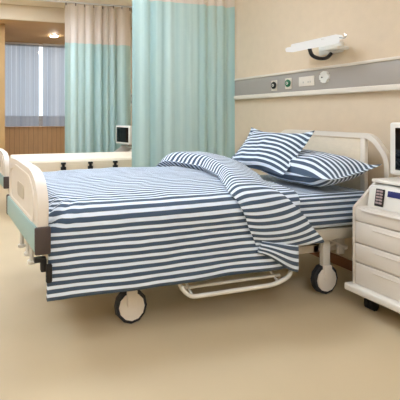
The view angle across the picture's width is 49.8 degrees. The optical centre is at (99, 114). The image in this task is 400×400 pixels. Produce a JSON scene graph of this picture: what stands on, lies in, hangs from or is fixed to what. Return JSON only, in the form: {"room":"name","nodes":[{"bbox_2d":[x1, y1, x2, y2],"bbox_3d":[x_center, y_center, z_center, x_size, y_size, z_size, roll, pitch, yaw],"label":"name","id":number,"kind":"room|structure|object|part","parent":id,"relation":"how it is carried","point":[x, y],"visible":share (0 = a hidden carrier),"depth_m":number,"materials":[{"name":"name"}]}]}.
{"room":"hospital room","nodes":[
{"label":"hospital room","id":0,"kind":"room"},
{"bbox_2d":[0,24,4,149],"bbox_3d":[-2.188,-0.189,6.966,1.105,2.678,0.400,0,0,-16],"label":"wall pillar","id":1,"kind":"structure","parent":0,"point":[2,26],"depth_m":6.92,"materials":[{"name":"beige wood"}]},
{"bbox_2d":[5,126,64,127],"bbox_3d":[-2.385,0.272,8.612,4.650,0.025,0.130,0,0,-16],"label":"trim","id":2,"kind":"structure","parent":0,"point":[21,126],"depth_m":8.87,"materials":[{"name":"brown wood"}]},
{"bbox_2d":[0,19,131,44],"bbox_3d":[-2.374,-1.555,7.469,5.630,0.050,2.130,0,0,-16],"label":"ceiling","id":3,"kind":"structure","parent":0,"point":[15,30],"depth_m":7.58,"materials":[{"name":"brown paint"}]},
{"bbox_2d":[43,44,64,125],"bbox_3d":[-0.774,-0.637,8.981,0.950,1.778,0.045,0,0,-16],"label":"vertical blind","id":4,"kind":"object","parent":3,"relation":"hanging from","point":[53,54],"visible":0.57,"depth_m":8.91,"materials":[{"name":"white fabric"}]},
{"bbox_3d":[-0.774,-1.508,8.981,0.950,0.036,0.045,0,0,-16],"label":"blind rail","id":5,"kind":"part","parent":4,"relation":"part of","materials":[{"name":"grey metal"}]},
{"bbox_2d":[0,0,131,12],"bbox_3d":[-1.201,-1.820,3.452,5.830,0.100,10.700,0,0,-16],"label":"ceiling","id":6,"kind":"structure","parent":0,"point":[15,2],"depth_m":6.49,"materials":[{"name":"paint"}]},
{"bbox_2d":[32,0,131,7],"bbox_3d":[-0.653,-1.754,6.373,2.920,0.029,0.030,0,0,-16],"label":"track","id":7,"kind":"object","parent":6,"relation":"attached to","point":[58,1],"visible":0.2,"depth_m":6.48,"materials":[{"name":"white metal"}]},
{"bbox_2d":[65,3,130,152],"bbox_3d":[-0.022,-0.356,6.568,1.110,2.772,0.115,0,0,-16],"label":"privacy curtain","id":8,"kind":"object","parent":7,"relation":"hanging from","point":[97,38],"visible":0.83,"depth_m":6.54,"materials":[{"name":"teal fabric"}]},
{"bbox_3d":[0.048,-1.755,3.973,2.920,0.029,0.030,0,0,-16],"label":"track","id":9,"kind":"object","parent":6,"relation":"attached to","visible":0},
{"bbox_2d":[132,0,234,166],"bbox_3d":[0.871,-0.356,4.223,1.130,2.772,0.086,0,0,-16],"label":"privacy curtain","id":10,"kind":"object","parent":9,"relation":"hanging from","point":[183,51],"visible":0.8,"depth_m":4.21,"materials":[{"name":"teal fabric"}]},
{"bbox_2d":[149,0,234,7],"bbox_3d":[0.872,-1.435,4.220,1.130,0.590,0.069,0,0,-16],"label":"curtain","id":11,"kind":"object","parent":10,"relation":"hanging from","point":[191,3],"depth_m":4.26,"materials":[{"name":"beige fabric"}]},
{"bbox_2d":[0,184,399,399],"bbox_3d":[-1.201,1.200,3.452,5.830,0.100,10.700,0,0,-16],"label":"floor","id":12,"kind":"structure","parent":0,"point":[288,340],"depth_m":2.09,"materials":[{"name":"plastic"}]},
{"bbox_2d":[0,148,131,191],"bbox_3d":[-0.166,0.712,5.329,2.331,0.874,1.097,0,0,-16],"label":"hospital bed","id":13,"kind":"object","parent":12,"relation":"on","point":[4,158],"visible":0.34,"depth_m":4.79,"materials":[{"name":"beige plastic"}]},
{"bbox_3d":[-1.177,0.582,4.925,0.054,0.316,0.854,0,0,-21],"label":"footboard","id":14,"kind":"part","parent":13,"relation":"part of","materials":[{"name":"beige plastic"}]},
{"bbox_2d":[10,151,131,161],"bbox_3d":[-0.095,0.688,5.319,2.060,0.325,0.755,0,0,-16],"label":"mattress","id":15,"kind":"object","parent":13,"relation":"on","point":[56,157],"visible":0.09,"depth_m":5.14,"materials":[{"name":"white fabric"}]},
{"bbox_2d":[114,146,131,151],"bbox_3d":[0.461,0.821,6.382,0.530,0.661,0.510,0,0,-19],"label":"base cabinet","id":16,"kind":"object","parent":12,"relation":"on","point":[122,148],"visible":0.02,"depth_m":6.58,"materials":[{"name":"plastic"}]},
{"bbox_2d":[116,125,131,146],"bbox_3d":[0.420,0.330,6.370,0.189,0.321,0.372,0,0,-32],"label":"monitor","id":17,"kind":"object","parent":16,"relation":"on","point":[123,133],"visible":0.9,"depth_m":6.29,"materials":[{"name":"white plastic"}]},
{"bbox_2d":[6,129,392,323],"bbox_3d":[0.585,0.637,2.756,2.331,1.024,1.097,0,0,-16],"label":"hospital bed","id":18,"kind":"object","parent":12,"relation":"on","point":[27,202],"visible":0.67,"depth_m":2.40,"materials":[{"name":"beige plastic"}]},
{"bbox_3d":[-0.452,0.418,2.342,0.010,0.234,0.713,0,0,-21],"label":"rim moulding","id":19,"kind":"part","parent":18,"relation":"part of","materials":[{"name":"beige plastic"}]},
{"bbox_3d":[-0.426,0.432,2.353,0.054,0.316,0.854,0,0,-21],"label":"footboard","id":20,"kind":"part","parent":18,"relation":"part of","materials":[{"name":"beige plastic"}]},
{"bbox_3d":[0.644,0.755,2.772,2.130,0.070,0.820,0,0,-16],"label":"bed frame","id":21,"kind":"part","parent":18,"relation":"part of","materials":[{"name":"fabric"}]},
{"bbox_2d":[259,175,364,228],"bbox_3d":[0.652,0.608,2.789,2.075,0.219,0.870,0,0,-16],"label":"mattress","id":22,"kind":"object","parent":18,"relation":"on","point":[326,206],"visible":0.06,"depth_m":2.59,"materials":[{"name":"blue fabric"}]},
{"bbox_2d":[42,151,323,301],"bbox_3d":[0.386,0.602,2.751,1.667,0.621,1.230,0,0,-16],"label":"duvet","id":23,"kind":"object","parent":22,"relation":"on","point":[192,216],"visible":0.95,"depth_m":2.24,"materials":[{"name":"blue fabric"}]},
{"bbox_2d":[260,149,381,186],"bbox_3d":[1.455,0.368,2.888,0.434,0.228,0.761,0,0,-21],"label":"pillow","id":24,"kind":"object","parent":22,"relation":"on","point":[310,167],"visible":0.78,"depth_m":2.65,"materials":[{"name":"blue fabric"}]},
{"bbox_2d":[232,127,314,175],"bbox_3d":[1.250,0.261,3.104,0.300,0.310,0.632,0,0,-21],"label":"pillow","id":25,"kind":"object","parent":24,"relation":"on","point":[264,151],"visible":0.92,"depth_m":2.98,"materials":[{"name":"blue fabric"}]},
{"bbox_3d":[0.691,0.885,2.806,1.700,0.050,0.600,0,0,-16],"label":"under frame","id":26,"kind":"part","parent":18,"relation":"part of","materials":[{"name":"beige plastic"}]},
{"bbox_3d":[1.682,0.432,3.096,0.019,0.535,0.660,0,0,-16],"label":"headboard panel","id":27,"kind":"part","parent":18,"relation":"part of","materials":[{"name":"plastic"}]},
{"bbox_3d":[1.682,0.438,3.096,0.035,0.625,1.060,0,0,-16],"label":"headboard","id":28,"kind":"part","parent":18,"relation":"part of","materials":[{"name":"beige plastic"}]},
{"bbox_3d":[1.778,0.440,2.767,0.031,0.580,0.035,0,0,-16],"label":"panel post","id":29,"kind":"part","parent":18,"relation":"part of","materials":[{"name":"beige plastic"}]},
{"bbox_2d":[344,177,399,312],"bbox_3d":[1.793,0.772,2.307,0.530,0.760,0.510,0,0,-19],"label":"base cabinet","id":30,"kind":"object","parent":12,"relation":"on","point":[376,232],"visible":1,"depth_m":2.32,"materials":[{"name":"plastic"}]},
{"bbox_3d":[1.784,0.936,2.298,0.424,0.127,0.436,0,0,-19],"label":"drawer","id":31,"kind":"part","parent":30,"relation":"part of","materials":[{"name":"plastic"}]},
{"bbox_3d":[1.784,0.812,2.298,0.424,0.109,0.436,0,0,-19],"label":"drawer","id":32,"kind":"part","parent":30,"relation":"part of","materials":[{"name":"plastic"}]},
{"bbox_3d":[1.784,0.692,2.298,0.424,0.121,0.436,0,0,-19],"label":"drawer","id":33,"kind":"part","parent":30,"relation":"part of","materials":[{"name":"plastic"}]},
{"bbox_3d":[1.784,0.588,2.298,0.424,0.075,0.436,0,0,-19],"label":"drawer","id":34,"kind":"part","parent":30,"relation":"part of","materials":[{"name":"plastic"}]},
{"bbox_2d":[368,184,399,212],"bbox_3d":[1.748,0.484,2.280,0.207,0.125,0.416,0,0,-19],"label":"control unit","id":35,"kind":"object","parent":30,"relation":"in","point":[386,197],"visible":0.99,"depth_m":2.36,"materials":[{"name":"white plastic"}]},
{"bbox_2d":[372,177,399,185],"bbox_3d":[1.888,0.402,2.340,0.310,0.020,0.482,0,0,-19],"label":"countertop","id":36,"kind":"structure","parent":30,"relation":"on","point":[395,181],"depth_m":2.46,"materials":[{"name":"white plastic"}]},
{"bbox_2d":[390,122,399,174],"bbox_3d":[1.867,0.220,2.270,0.203,0.345,0.400,0,0,-19],"label":"monitor","id":37,"kind":"object","parent":36,"relation":"on","point":[395,126],"visible":1,"depth_m":2.40,"materials":[{"name":"white plastic"}]},
{"bbox_3d":[1.583,0.902,2.228,0.008,0.010,0.220,0,0,-19],"label":"drawer pull","id":38,"kind":"part","parent":30,"relation":"part of","materials":[{"name":"plastic"}]},
{"bbox_3d":[1.583,0.787,2.228,0.008,0.010,0.220,0,0,-19],"label":"drawer pull","id":39,"kind":"part","parent":30,"relation":"part of","materials":[{"name":"plastic"}]},
{"bbox_3d":[1.583,0.660,2.228,0.008,0.010,0.220,0,0,-19],"label":"drawer pull","id":40,"kind":"part","parent":30,"relation":"part of","materials":[{"name":"plastic"}]},
{"bbox_2d":[131,0,399,260],"bbox_3d":[1.559,-0.310,4.258,0.120,2.920,10.500,0,0,-16],"label":"wall","id":41,"kind":"structure","parent":0,"point":[264,29],"depth_m":3.37,"materials":[{"name":"paint"}]},
{"bbox_2d":[5,127,64,159],"bbox_3d":[-2.692,0.707,8.559,5.630,0.886,0.140,0,0,-16],"label":"wood wall paneling","id":42,"kind":"structure","parent":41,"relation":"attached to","point":[17,140],"depth_m":8.86,"materials":[{"name":"brown wood"}]},
{"bbox_2d":[0,3,131,27],"bbox_3d":[-2.070,-1.648,6.428,5.630,0.244,0.040,0,0,-16],"label":"trim","id":43,"kind":"structure","parent":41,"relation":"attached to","point":[7,11],"depth_m":6.69,"materials":[{"name":"paint"}]},
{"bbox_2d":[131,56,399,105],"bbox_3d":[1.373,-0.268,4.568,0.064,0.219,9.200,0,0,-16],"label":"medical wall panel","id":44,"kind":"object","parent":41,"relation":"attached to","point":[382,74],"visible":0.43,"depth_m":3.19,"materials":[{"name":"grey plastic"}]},
{"bbox_2d":[271,82,275,88],"bbox_3d":[1.588,-0.267,3.761,0.013,0.066,0.066,0,0,-16],"label":"outlet","id":45,"kind":"object","parent":44,"relation":"attached to","point":[273,84],"depth_m":3.75,"materials":[{"name":"black plastic"}]},
{"bbox_2d":[271,80,276,90],"bbox_3d":[1.598,-0.265,3.768,0.010,0.095,0.073,0,0,-16],"label":"outlet plate","id":46,"kind":"object","parent":44,"relation":"attached to","point":[273,82],"depth_m":3.75,"materials":[{"name":"white plastic"}]},
{"bbox_2d":[285,79,290,86],"bbox_3d":[1.638,-0.273,3.588,0.013,0.066,0.066,0,0,-16],"label":"outlet","id":47,"kind":"object","parent":44,"relation":"attached to","point":[287,81],"depth_m":3.58,"materials":[{"name":"green plastic"}]},
{"bbox_2d":[285,78,291,88],"bbox_3d":[1.648,-0.271,3.595,0.010,0.095,0.073,0,0,-16],"label":"outlet plate","id":48,"kind":"object","parent":44,"relation":"attached to","point":[288,81],"depth_m":3.58,"materials":[{"name":"white plastic"}]},
{"bbox_2d":[299,76,313,86],"bbox_3d":[1.707,-0.275,3.397,0.008,0.080,0.165,0,0,-16],"label":"socket","id":49,"kind":"object","parent":44,"relation":"attached to","point":[304,81],"depth_m":3.39,"materials":[{"name":"white plastic"}]},
{"bbox_2d":[285,34,348,59],"bbox_3d":[1.679,-0.496,3.142,0.275,0.161,0.509,0,0,-16],"label":"wall lamp","id":50,"kind":"object","parent":41,"relation":"attached to","point":[328,45],"visible":1,"depth_m":3.10,"materials":[{"name":"white plastic"}]},
{"bbox_3d":[1.696,-0.464,3.157,0.214,0.098,0.038,0,0,-10],"label":"swivel arm","id":51,"kind":"part","parent":50,"relation":"part of","materials":[{"name":"black plastic"}]},
{"bbox_3d":[1.792,-0.510,3.190,0.030,0.080,0.220,0,0,-16],"label":"plate","id":52,"kind":"part","parent":50,"relation":"part of","materials":[{"name":"white plastic"}]},
{"bbox_3d":[1.763,-0.492,3.078,0.110,0.025,0.140,0,0,-16],"label":"arm","id":53,"kind":"part","parent":50,"relation":"part of","materials":[{"name":"white plastic"}]},
{"bbox_2d":[310,252,352,271],"bbox_3d":[1.498,1.113,4.224,0.016,0.075,10.430,0,0,-16],"label":"baseboard","id":54,"kind":"structure","parent":41,"relation":"attached to","point":[338,260],"depth_m":3.11,"materials":[{"name":"brown wood"}]},
{"bbox_3d":[-2.692,-0.753,8.558,5.630,2.034,0.140,0,0,-16],"label":"wall","id":55,"kind":"structure","parent":0,"visible":0},
{"bbox_2d":[6,44,42,126],"bbox_3d":[-2.388,-0.633,8.621,4.650,1.794,0.110,0,0,-16],"label":"window","id":56,"kind":"structure","parent":55,"relation":"in","point":[40,45],"depth_m":8.95,"materials":[{"name":"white glass"}]},
{"bbox_2d":[5,42,38,126],"bbox_3d":[-1.817,-0.637,8.676,1.055,1.778,0.045,0,0,-16],"label":"vertical blind","id":57,"kind":"object","parent":56,"relation":"attached to","point":[21,59],"visible":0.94,"depth_m":8.72,"materials":[{"name":"white fabric"}]},
{"bbox_3d":[-1.817,-1.508,8.676,1.055,0.036,0.045,0,0,-16],"label":"blind rail","id":58,"kind":"part","parent":57,"relation":"part of","materials":[{"name":"grey metal"}]}
]}

